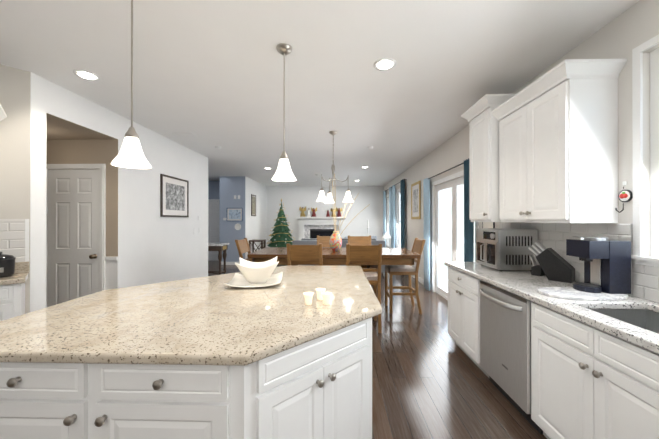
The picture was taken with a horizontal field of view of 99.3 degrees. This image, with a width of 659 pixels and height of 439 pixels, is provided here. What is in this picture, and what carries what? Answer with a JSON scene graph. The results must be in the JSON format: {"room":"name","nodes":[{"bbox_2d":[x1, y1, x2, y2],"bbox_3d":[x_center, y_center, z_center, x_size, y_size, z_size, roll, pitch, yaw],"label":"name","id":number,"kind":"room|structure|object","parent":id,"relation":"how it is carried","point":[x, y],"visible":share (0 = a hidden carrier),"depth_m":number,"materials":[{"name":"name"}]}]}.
{"room":"kitchen","nodes":[
{"label":"kitchen","id":0,"kind":"room"},
{"bbox_2d":[0,64,29,313],"bbox_3d":[-3.568,0.024,1.839,2.200,2.740,0.130,0,0,-43],"label":"wall","id":1,"kind":"structure","parent":0,"point":[15,148],"depth_m":2.49,"materials":[{"name":"beige paint"}]},
{"bbox_2d":[0,219,28,261],"bbox_3d":[-3.310,0.186,1.984,1.615,0.384,0.010,0,0,-43],"label":"tile backsplash","id":2,"kind":"structure","parent":1,"relation":"attached to","point":[14,237],"depth_m":2.48,"materials":[{"name":"white tile"}]},
{"bbox_2d":[46,118,107,256],"bbox_3d":[-3.681,0.024,2.254,1.640,2.740,2.920,0,0,2],"label":"wall","id":3,"kind":"structure","parent":0,"point":[66,144],"depth_m":3.58,"materials":[{"name":"beige paint"}]},
{"bbox_2d":[46,164,105,306],"bbox_3d":[-3.261,0.345,3.539,0.814,2.104,0.083,0,0,2],"label":"pantry door","id":4,"kind":"structure","parent":3,"relation":"in","point":[75,227],"depth_m":3.57,"materials":[{"name":"white wood"}]},
{"bbox_2d":[104,257,117,289],"bbox_3d":[-3.495,0.934,3.575,1.599,0.925,0.023,0,0,2],"label":"wainscoting","id":5,"kind":"structure","parent":3,"relation":"attached to","point":[111,272],"depth_m":3.56,"materials":[{"name":"white wood"}]},
{"bbox_2d":[30,72,207,311],"bbox_3d":[-2.739,0.028,4.309,0.130,2.740,3.520,0,0,2],"label":"wall","id":6,"kind":"structure","parent":0,"point":[147,244],"depth_m":3.80,"materials":[{"name":"white paint"}]},
{"bbox_2d":[160,174,188,216],"bbox_3d":[-2.647,-0.381,4.817,0.022,0.680,0.800,0,0,2],"label":"framed picture","id":7,"kind":"object","parent":6,"relation":"attached to","point":[174,196],"visible":0.98,"depth_m":4.75},
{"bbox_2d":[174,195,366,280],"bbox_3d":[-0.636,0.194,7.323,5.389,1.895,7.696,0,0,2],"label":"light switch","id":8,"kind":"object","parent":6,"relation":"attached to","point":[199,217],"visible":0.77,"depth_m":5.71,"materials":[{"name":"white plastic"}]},
{"bbox_2d":[208,181,219,198],"bbox_3d":[-4.287,0.039,9.689,3.120,2.740,0.150,0,0,2],"label":"wall","id":9,"kind":"structure","parent":0,"point":[213,189],"depth_m":9.60,"materials":[{"name":"blue paint"}]},
{"bbox_2d":[208,258,218,260],"bbox_3d":[-4.640,1.359,9.614,2.480,0.100,0.014,0,0,2],"label":"baseboard","id":10,"kind":"structure","parent":9,"relation":"attached to","point":[209,259],"depth_m":9.59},
{"bbox_2d":[208,199,219,257],"bbox_3d":[-3.811,0.358,9.570,0.940,2.100,0.055,0,0,2],"label":"door","id":11,"kind":"structure","parent":9,"relation":"in","point":[213,218],"depth_m":9.60,"materials":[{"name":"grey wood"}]},
{"bbox_2d":[219,176,246,261],"bbox_3d":[-3.008,0.037,8.753,0.810,2.740,0.150,0,0,2],"label":"wall","id":12,"kind":"structure","parent":0,"point":[230,188],"depth_m":8.68,"materials":[{"name":"blue paint"}]},
{"bbox_2d":[221,262,239,264],"bbox_3d":[-3.010,1.357,8.669,0.810,0.100,0.014,0,0,2],"label":"baseboard","id":13,"kind":"structure","parent":12,"relation":"attached to","point":[222,263],"depth_m":8.66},
{"bbox_2d":[227,208,242,220],"bbox_3d":[-2.935,-0.153,8.663,0.500,0.420,0.022,0,0,2],"label":"framed picture","id":14,"kind":"object","parent":12,"relation":"attached to","point":[234,214],"visible":1,"depth_m":8.66},
{"bbox_2d":[235,223,240,229],"bbox_3d":[-2.835,0.227,8.664,0.210,0.210,0.014,0,0,2],"label":"decorative plate","id":15,"kind":"object","parent":12,"relation":"attached to","point":[237,226],"visible":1,"depth_m":8.66,"materials":[{"name":"white ceramic"}]},
{"bbox_2d":[247,177,265,257],"bbox_3d":[-2.643,0.039,10.024,0.150,2.740,2.410,0,0,2],"label":"wall","id":16,"kind":"structure","parent":0,"point":[256,226],"depth_m":9.86,"materials":[{"name":"white paint"}]},
{"bbox_2d":[251,194,255,215],"bbox_3d":[-2.569,-0.472,9.487,0.022,0.720,0.500,0,0,2],"label":"framed picture","id":17,"kind":"object","parent":16,"relation":"attached to","point":[253,205],"visible":1,"depth_m":9.46},
{"bbox_2d":[0,0,639,185],"bbox_3d":[-2.010,-1.391,4.832,8.300,0.100,13.060,0,0,2],"label":"ceiling","id":18,"kind":"structure","parent":0,"point":[209,74],"depth_m":2.43,"materials":[{"name":"white paint"}]},
{"bbox_2d":[0,104,6,120],"bbox_3d":[-3.059,-0.469,1.957,1.018,0.885,0.396,0,0,-43],"label":"pendant light","id":19,"kind":"object","parent":18,"relation":"hanging from","point":[3,115],"visible":1,"depth_m":2.36,"materials":[{"name":"white glass"}]},
{"bbox_2d":[73,69,99,80],"bbox_3d":[-2.256,-1.339,2.603,0.196,0.012,0.196,0,0,2],"label":"recessed light","id":20,"kind":"object","parent":18,"relation":"in","point":[85,74],"visible":1,"depth_m":2.59,"materials":[{"name":"white glass"}]},
{"bbox_2d":[111,0,150,168],"bbox_3d":[-1.147,-0.829,1.626,0.192,1.034,0.192,0,0,2],"label":"pendant light","id":21,"kind":"object","parent":18,"relation":"hanging from","point":[130,155],"visible":1,"depth_m":1.61,"materials":[{"name":"white glass"}]},
{"bbox_2d":[272,43,295,181],"bbox_3d":[-0.355,-0.828,2.195,0.192,1.034,0.192,0,0,2],"label":"pendant light","id":22,"kind":"object","parent":18,"relation":"hanging from","point":[284,173],"visible":1,"depth_m":2.16,"materials":[{"name":"white glass"}]},
{"bbox_2d":[317,131,352,202],"bbox_3d":[0.087,-0.804,4.324,0.556,1.074,0.556,0,0,2],"label":"chandelier","id":23,"kind":"object","parent":18,"relation":"hanging from","point":[329,199],"visible":0.98,"depth_m":4.24,"materials":[{"name":"white glass"}]},
{"bbox_2d":[374,58,396,70],"bbox_3d":[0.480,-1.339,2.423,0.196,0.012,0.196,0,0,2],"label":"recessed light","id":24,"kind":"object","parent":18,"relation":"in","point":[383,64],"visible":1,"depth_m":2.41,"materials":[{"name":"white glass"}]},
{"bbox_2d":[266,186,383,246],"bbox_3d":[-0.258,0.042,11.239,4.850,2.740,0.150,0,0,2],"label":"wall","id":25,"kind":"structure","parent":0,"point":[294,199],"depth_m":11.15,"materials":[{"name":"white paint"}]},
{"bbox_2d":[208,261,546,438],"bbox_3d":[-2.010,1.449,4.827,8.300,0.100,13.060,0,0,2],"label":"floor","id":26,"kind":"structure","parent":0,"point":[430,379],"depth_m":2.38,"materials":[{"name":"brown wood"}]},
{"bbox_2d":[0,283,24,320],"bbox_3d":[-3.195,0.957,1.858,1.570,0.874,0.349,0,0,-43],"label":"base cabinet","id":27,"kind":"object","parent":26,"relation":"on","point":[12,300],"depth_m":2.26,"materials":[{"name":"white wood"}]},
{"bbox_2d":[0,262,28,284],"bbox_3d":[-3.195,0.449,1.863,1.615,0.140,0.343,0,0,-43],"label":"countertop","id":28,"kind":"structure","parent":27,"relation":"on","point":[21,274],"depth_m":2.40,"materials":[{"name":"beige stone"}]},
{"bbox_2d":[0,252,15,277],"bbox_3d":[-2.758,0.375,2.343,0.180,0.208,0.180,0,0,2],"label":"slow cooker","id":29,"kind":"object","parent":28,"relation":"on","point":[7,265],"visible":1,"depth_m":2.33,"materials":[{"name":"black plastic"}]},
{"bbox_2d":[0,317,371,438],"bbox_3d":[-0.618,0.957,1.943,1.732,0.874,1.903,0,0,2],"label":"kitchen island","id":30,"kind":"object","parent":26,"relation":"on","point":[319,388],"visible":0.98,"depth_m":1.04,"materials":[{"name":"white wood"}]},
{"bbox_2d":[0,265,381,365],"bbox_3d":[-0.618,0.499,1.969,1.840,0.040,1.960,0,0,2],"label":"island countertop","id":31,"kind":"structure","parent":30,"relation":"on","point":[211,320],"depth_m":1.32,"materials":[{"name":"beige stone"}]},
{"bbox_2d":[223,272,282,287],"bbox_3d":[-0.554,0.454,2.107,0.382,0.047,0.382,0,0,-6],"label":"plate","id":32,"kind":"object","parent":31,"relation":"on","point":[238,280],"visible":0.79,"depth_m":2.08,"materials":[{"name":"white ceramic"}]},
{"bbox_2d":[235,256,278,282],"bbox_3d":[-0.543,0.385,2.127,0.303,0.167,0.303,0,0,-12],"label":"bowl","id":33,"kind":"object","parent":32,"relation":"on","point":[256,272],"visible":1,"depth_m":2.04,"materials":[{"name":"white ceramic"}]},
{"bbox_2d":[303,292,313,304],"bbox_3d":[-0.118,0.446,1.575,0.062,0.062,0.062,0,0,2],"label":"votive","id":34,"kind":"object","parent":31,"relation":"on","point":[308,296],"visible":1,"depth_m":1.56,"materials":[{"name":"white glass"}]},
{"bbox_2d":[315,288,325,299],"bbox_3d":[-0.054,0.446,1.669,0.062,0.062,0.062,0,0,2],"label":"votive","id":35,"kind":"object","parent":31,"relation":"on","point":[319,291],"visible":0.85,"depth_m":1.65,"materials":[{"name":"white glass"}]},
{"bbox_2d":[321,292,331,304],"bbox_3d":[-0.016,0.446,1.578,0.062,0.062,0.062,0,0,2],"label":"votive","id":36,"kind":"object","parent":31,"relation":"on","point":[326,297],"visible":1,"depth_m":1.56,"materials":[{"name":"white glass"}]},
{"bbox_2d":[208,243,228,274],"bbox_3d":[-3.072,0.983,6.587,1.280,0.840,0.420,0,0,2],"label":"console table","id":37,"kind":"object","parent":26,"relation":"on","point":[220,247],"visible":0.35,"depth_m":6.43,"materials":[{"name":"brown wood"}]},
{"bbox_2d":[235,238,251,261],"bbox_3d":[-1.129,0.848,4.343,0.532,1.100,0.440,0,0,2],"label":"chair","id":38,"kind":"object","parent":26,"relation":"on","point":[242,245],"visible":0.15,"depth_m":4.32,"materials":[{"name":"brown wood"}]},
{"bbox_2d":[249,239,265,261],"bbox_3d":[-2.334,1.035,9.068,0.440,0.745,0.420,0,0,2],"label":"side table","id":39,"kind":"object","parent":26,"relation":"on","point":[253,241],"visible":0.56,"depth_m":8.90,"materials":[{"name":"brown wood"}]},
{"bbox_2d":[266,199,294,246],"bbox_3d":[-1.769,0.310,10.394,1.183,2.200,1.201,0,0,2],"label":"tree","id":40,"kind":"object","parent":26,"relation":"on","point":[281,235],"visible":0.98,"depth_m":10.19,"materials":[{"name":"green plant"}]},
{"bbox_2d":[286,244,322,265],"bbox_3d":[-0.301,0.847,3.675,0.440,1.100,0.532,0,0,2],"label":"chair","id":41,"kind":"object","parent":26,"relation":"on","point":[304,252],"visible":0.31,"depth_m":3.45,"materials":[{"name":"brown wood"}]},
{"bbox_2d":[296,217,346,239],"bbox_3d":[-0.315,0.651,10.912,1.985,1.520,0.500,0,0,2],"label":"fireplace","id":42,"kind":"object","parent":26,"relation":"on","point":[311,227],"visible":0.44,"depth_m":11.02,"materials":[{"name":"white stone"}]},
{"bbox_2d":[299,207,305,216],"bbox_3d":[-1.058,-0.318,11.066,0.303,0.414,0.239,0,0,2],"label":"angel","id":43,"kind":"object","parent":42,"relation":"on","point":[302,210],"visible":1,"depth_m":11.03,"materials":[{"name":"gold metal"}]},
{"bbox_2d":[306,208,310,216],"bbox_3d":[-0.819,-0.289,11.060,0.260,0.355,0.205,0,0,2],"label":"angel","id":44,"kind":"object","parent":42,"relation":"on","point":[308,213],"visible":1,"depth_m":11.02,"materials":[{"name":"white ceramic"}]},
{"bbox_2d":[311,208,316,216],"bbox_3d":[-0.619,-0.299,11.054,0.275,0.374,0.216,0,0,2],"label":"angel","id":45,"kind":"object","parent":42,"relation":"on","point":[313,210],"visible":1,"depth_m":11.02,"materials":[{"name":"red metal"}]},
{"bbox_2d":[336,207,342,216],"bbox_3d":[0.381,-0.299,11.027,0.275,0.374,0.216,0,0,2],"label":"angel","id":46,"kind":"object","parent":42,"relation":"on","point":[338,210],"visible":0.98,"depth_m":10.99,"materials":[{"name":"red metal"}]},
{"bbox_2d":[315,235,340,265],"bbox_3d":[-0.024,0.850,5.019,0.440,1.100,0.532,0,0,2],"label":"chair","id":47,"kind":"object","parent":26,"relation":"on","point":[323,241],"visible":0.08,"depth_m":5.22,"materials":[{"name":"brown wood"}]},
{"bbox_2d":[248,247,420,317],"bbox_3d":[0.068,0.941,4.340,2.380,0.915,1.000,0,0,2],"label":"dining table","id":48,"kind":"object","parent":26,"relation":"on","point":[393,256],"visible":0.54,"depth_m":3.91,"materials":[{"name":"brown wood"}]},
{"bbox_2d":[329,174,369,250],"bbox_3d":[0.308,-0.115,4.306,0.622,1.194,0.200,0,0,2],"label":"vase","id":49,"kind":"object","parent":48,"relation":"on","point":[335,241],"visible":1,"depth_m":4.26,"materials":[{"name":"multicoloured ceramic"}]},
{"bbox_2d":[292,236,384,274],"bbox_3d":[0.241,0.922,7.562,2.350,0.966,0.950,0,0,2],"label":"sofa","id":50,"kind":"object","parent":26,"relation":"on","point":[313,241],"visible":0.19,"depth_m":7.11,"materials":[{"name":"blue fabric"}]},
{"bbox_2d":[348,235,370,267],"bbox_3d":[0.552,0.850,5.003,0.440,1.100,0.532,0,0,2],"label":"chair","id":51,"kind":"object","parent":26,"relation":"on","point":[359,240],"visible":0.1,"depth_m":5.21,"materials":[{"name":"brown wood"}]},
{"bbox_2d":[346,244,381,332],"bbox_3d":[0.429,0.847,3.655,0.440,1.100,0.532,0,0,2],"label":"chair","id":52,"kind":"object","parent":26,"relation":"on","point":[363,252],"visible":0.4,"depth_m":3.45,"materials":[{"name":"brown wood"}]},
{"bbox_2d":[382,232,390,247],"bbox_3d":[1.846,0.857,8.994,0.260,1.100,0.260,0,0,2],"label":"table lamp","id":53,"kind":"object","parent":26,"relation":"on","point":[386,235],"visible":0.42,"depth_m":8.91,"materials":[{"name":"white fabric"}]},
{"bbox_2d":[385,238,425,313],"bbox_3d":[1.165,0.849,4.361,0.532,1.100,0.440,0,0,2],"label":"chair","id":54,"kind":"object","parent":26,"relation":"on","point":[410,270],"visible":0.9,"depth_m":4.16,"materials":[{"name":"brown wood"}]},
{"bbox_2d":[480,280,542,433],"bbox_3d":[1.572,0.960,2.118,0.671,0.868,0.608,0,0,2],"label":"dishwasher","id":55,"kind":"object","parent":26,"relation":"on","point":[505,340],"visible":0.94,"depth_m":2.03,"materials":[{"name":"metal"}]},
{"bbox_2d":[448,267,658,438],"bbox_3d":[1.580,0.956,1.708,0.649,0.874,2.920,0,0,2],"label":"base cabinet","id":56,"kind":"object","parent":26,"relation":"on","point":[589,382],"depth_m":1.45,"materials":[{"name":"white wood"}]},
{"bbox_2d":[444,262,658,353],"bbox_3d":[1.588,0.498,1.724,0.633,0.040,2.950,0,0,2],"label":"countertop","id":57,"kind":"structure","parent":56,"relation":"on","point":[526,284],"depth_m":1.62,"materials":[{"name":"white stone"}]},
{"bbox_2d":[476,228,537,270],"bbox_3d":[1.710,0.287,2.765,0.401,0.385,0.402,0,0,2],"label":"toaster oven","id":58,"kind":"object","parent":57,"relation":"on","point":[500,249],"visible":0.96,"depth_m":2.57,"materials":[{"name":"silver metal"}]},
{"bbox_2d":[528,242,574,282],"bbox_3d":[1.779,0.330,2.290,0.247,0.297,0.382,0,0,2],"label":"knife block","id":59,"kind":"object","parent":57,"relation":"on","point":[551,264],"visible":1,"depth_m":2.20,"materials":[{"name":"black wood"}]},
{"bbox_2d":[537,287,628,300],"bbox_3d":[1.598,0.469,1.778,0.490,0.018,0.270,0,0,2],"label":"marble board","id":60,"kind":"object","parent":57,"relation":"on","point":[566,293],"visible":0.81,"depth_m":1.72,"materials":[{"name":"white stone"}]},
{"bbox_2d":[566,236,630,293],"bbox_3d":[1.732,0.286,1.815,0.275,0.345,0.180,0,0,2],"label":"coffee maker","id":61,"kind":"object","parent":60,"relation":"on","point":[607,265],"visible":1,"depth_m":1.73,"materials":[{"name":"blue plastic"}]},
{"bbox_2d":[590,309,658,333],"bbox_3d":[1.594,0.626,1.258,0.444,0.214,0.724,0,0,2],"label":"sink","id":62,"kind":"object","parent":56,"relation":"in","point":[647,320],"visible":0.21,"depth_m":1.61,"materials":[{"name":"silver metal"}]},
{"bbox_2d":[384,0,658,302],"bbox_3d":[2.064,0.029,4.718,0.150,2.740,13.060,0,0,2],"label":"wall","id":63,"kind":"structure","parent":0,"point":[624,33],"depth_m":1.85,"materials":[{"name":"white paint"}]},
{"bbox_2d":[387,194,388,246],"bbox_3d":[2.163,0.039,9.887,0.135,1.900,1.160,0,0,2],"label":"living room window","id":64,"kind":"structure","parent":63,"relation":"in","point":[388,219],"depth_m":10.36,"materials":[{"name":"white glass"}]},
{"bbox_2d":[396,189,400,247],"bbox_3d":[2.116,0.036,8.188,0.135,1.900,1.160,0,0,2],"label":"living room window","id":65,"kind":"structure","parent":63,"relation":"in","point":[399,229],"depth_m":8.67,"materials":[{"name":"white glass"}]},
{"bbox_2d":[411,181,420,218],"bbox_3d":[2.027,-0.437,6.590,0.022,0.860,0.720,0,0,2],"label":"picture","id":66,"kind":"object","parent":63,"relation":"attached to","point":[415,200],"visible":1,"depth_m":6.51,"materials":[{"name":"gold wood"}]},
{"bbox_2d":[411,275,430,289],"bbox_3d":[2.080,1.356,8.291,0.014,0.100,5.610,0,0,2],"label":"baseboard","id":67,"kind":"structure","parent":63,"relation":"attached to","point":[420,280],"depth_m":6.20,"materials":[{"name":"white wood"}]},
{"bbox_2d":[428,162,463,178],"bbox_3d":[1.934,-0.791,4.648,0.104,0.040,2.160,0,0,2],"label":"curtain rod","id":68,"kind":"object","parent":63,"relation":"attached to","point":[446,170],"visible":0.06,"depth_m":4.47,"materials":[{"name":"black metal"}]},
{"bbox_2d":[423,178,429,290],"bbox_3d":[1.926,0.286,5.541,0.060,2.190,0.264,0,0,2],"label":"curtain","id":69,"kind":"object","parent":68,"relation":"hanging from","point":[426,188],"visible":0.98,"depth_m":5.50,"materials":[{"name":"blue fabric"}]},
{"bbox_2d":[464,158,473,261],"bbox_3d":[1.878,0.282,3.774,0.060,2.190,0.199,0,0,2],"label":"curtain","id":70,"kind":"object","parent":68,"relation":"hanging from","point":[468,240],"visible":0.52,"depth_m":3.78,"materials":[{"name":"teal fabric"}]},
{"bbox_2d":[431,170,478,300],"bbox_3d":[2.027,0.339,4.573,0.116,2.120,1.810,0,0,2],"label":"sliding glass door","id":71,"kind":"structure","parent":63,"relation":"in","point":[454,184],"depth_m":4.85,"materials":[{"name":"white glass"}]},
{"bbox_2d":[482,222,494,227],"bbox_3d":[1.946,0.069,3.430,0.012,0.135,0.260,0,0,2],"label":"wall sign","id":72,"kind":"object","parent":63,"relation":"attached to","point":[488,224],"visible":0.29,"depth_m":3.42,"materials":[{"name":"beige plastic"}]},
{"bbox_2d":[466,103,516,221],"bbox_3d":[1.731,-0.535,2.867,0.409,1.120,0.410,0,0,2],"label":"upper cabinet","id":73,"kind":"object","parent":63,"relation":"attached to","point":[483,123],"depth_m":2.76,"materials":[{"name":"white wood"}]},
{"bbox_2d":[497,71,620,222],"bbox_3d":[1.754,-0.466,2.251,0.329,0.980,0.791,0,0,2],"label":"upper cabinet","id":74,"kind":"object","parent":63,"relation":"attached to","point":[543,148],"depth_m":1.90,"materials":[{"name":"white wood"}]},
{"bbox_2d":[499,222,658,301],"bbox_3d":[1.900,0.251,1.716,0.008,0.453,2.950,0,0,2],"label":"tile backsplash","id":75,"kind":"structure","parent":63,"relation":"attached to","point":[644,278],"depth_m":2.04,"materials":[{"name":"white tile"}]},
{"bbox_2d":[615,181,632,212],"bbox_3d":[1.884,-0.145,1.800,0.046,0.203,0.082,0,0,2],"label":"decor","id":76,"kind":"object","parent":63,"relation":"attached to","point":[625,195],"visible":1,"depth_m":1.80,"materials":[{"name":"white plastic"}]},
{"bbox_2d":[631,34,658,266],"bbox_3d":[1.925,-0.395,1.221,0.135,1.335,1.070,0,0,2],"label":"window","id":77,"kind":"structure","parent":63,"relation":"in","point":[637,257],"depth_m":1.70,"materials":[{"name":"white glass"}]},
{"bbox_3d":[2.031,-1.054,8.192,0.104,0.040,1.670,0,0,2],"label":"curtain","id":78,"kind":"object","parent":63,"relation":"attached to","visible":0},
{"bbox_2d":[392,185,394,247],"bbox_3d":[2.016,0.157,8.800,0.060,2.460,0.284,0,0,2],"label":"curtain","id":79,"kind":"object","parent":78,"relation":"hanging from","point":[393,216],"visible":0.77,"depth_m":8.71,"materials":[{"name":"blue fabric"}]},
{"bbox_2d":[400,179,404,247],"bbox_3d":[1.982,0.155,7.591,0.060,2.460,0.304,0,0,2],"label":"curtain","id":80,"kind":"object","parent":78,"relation":"hanging from","point":[402,197],"visible":0.65,"depth_m":7.50,"materials":[{"name":"fabric"}]},
{"bbox_3d":[2.077,-1.051,9.891,0.104,0.040,1.670,0,0,2],"label":"curtain","id":81,"kind":"object","parent":63,"relation":"attached to","visible":0},
{"bbox_2d":[383,191,385,247],"bbox_3d":[2.062,0.160,10.500,0.060,2.460,0.284,0,0,2],"label":"curtain","id":82,"kind":"object","parent":81,"relation":"hanging from","point":[384,212],"visible":0.65,"depth_m":10.40,"materials":[{"name":"fabric"}]},
{"bbox_2d":[389,187,391,247],"bbox_3d":[2.029,0.158,9.290,0.060,2.460,0.304,0,0,2],"label":"curtain","id":83,"kind":"object","parent":81,"relation":"hanging from","point":[390,210],"visible":0.77,"depth_m":9.19,"materials":[{"name":"fabric"}]},
{"label":"outside","id":84,"kind":"structure","parent":0,"visible":0},
{"bbox_2d":[441,244,474,290],"bbox_3d":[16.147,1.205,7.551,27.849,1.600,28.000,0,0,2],"label":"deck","id":85,"kind":"object","parent":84,"point":[447,249],"depth_m":14.12,"materials":[{"name":"green wood"}]},
{"bbox_2d":[448,184,474,242],"bbox_3d":[11.283,-2.881,7.133,10.627,9.469,27.804,0,0,2],"label":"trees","id":86,"kind":"object","parent":85,"relation":"on","point":[461,225],"depth_m":14.62,"materials":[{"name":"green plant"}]}
]}

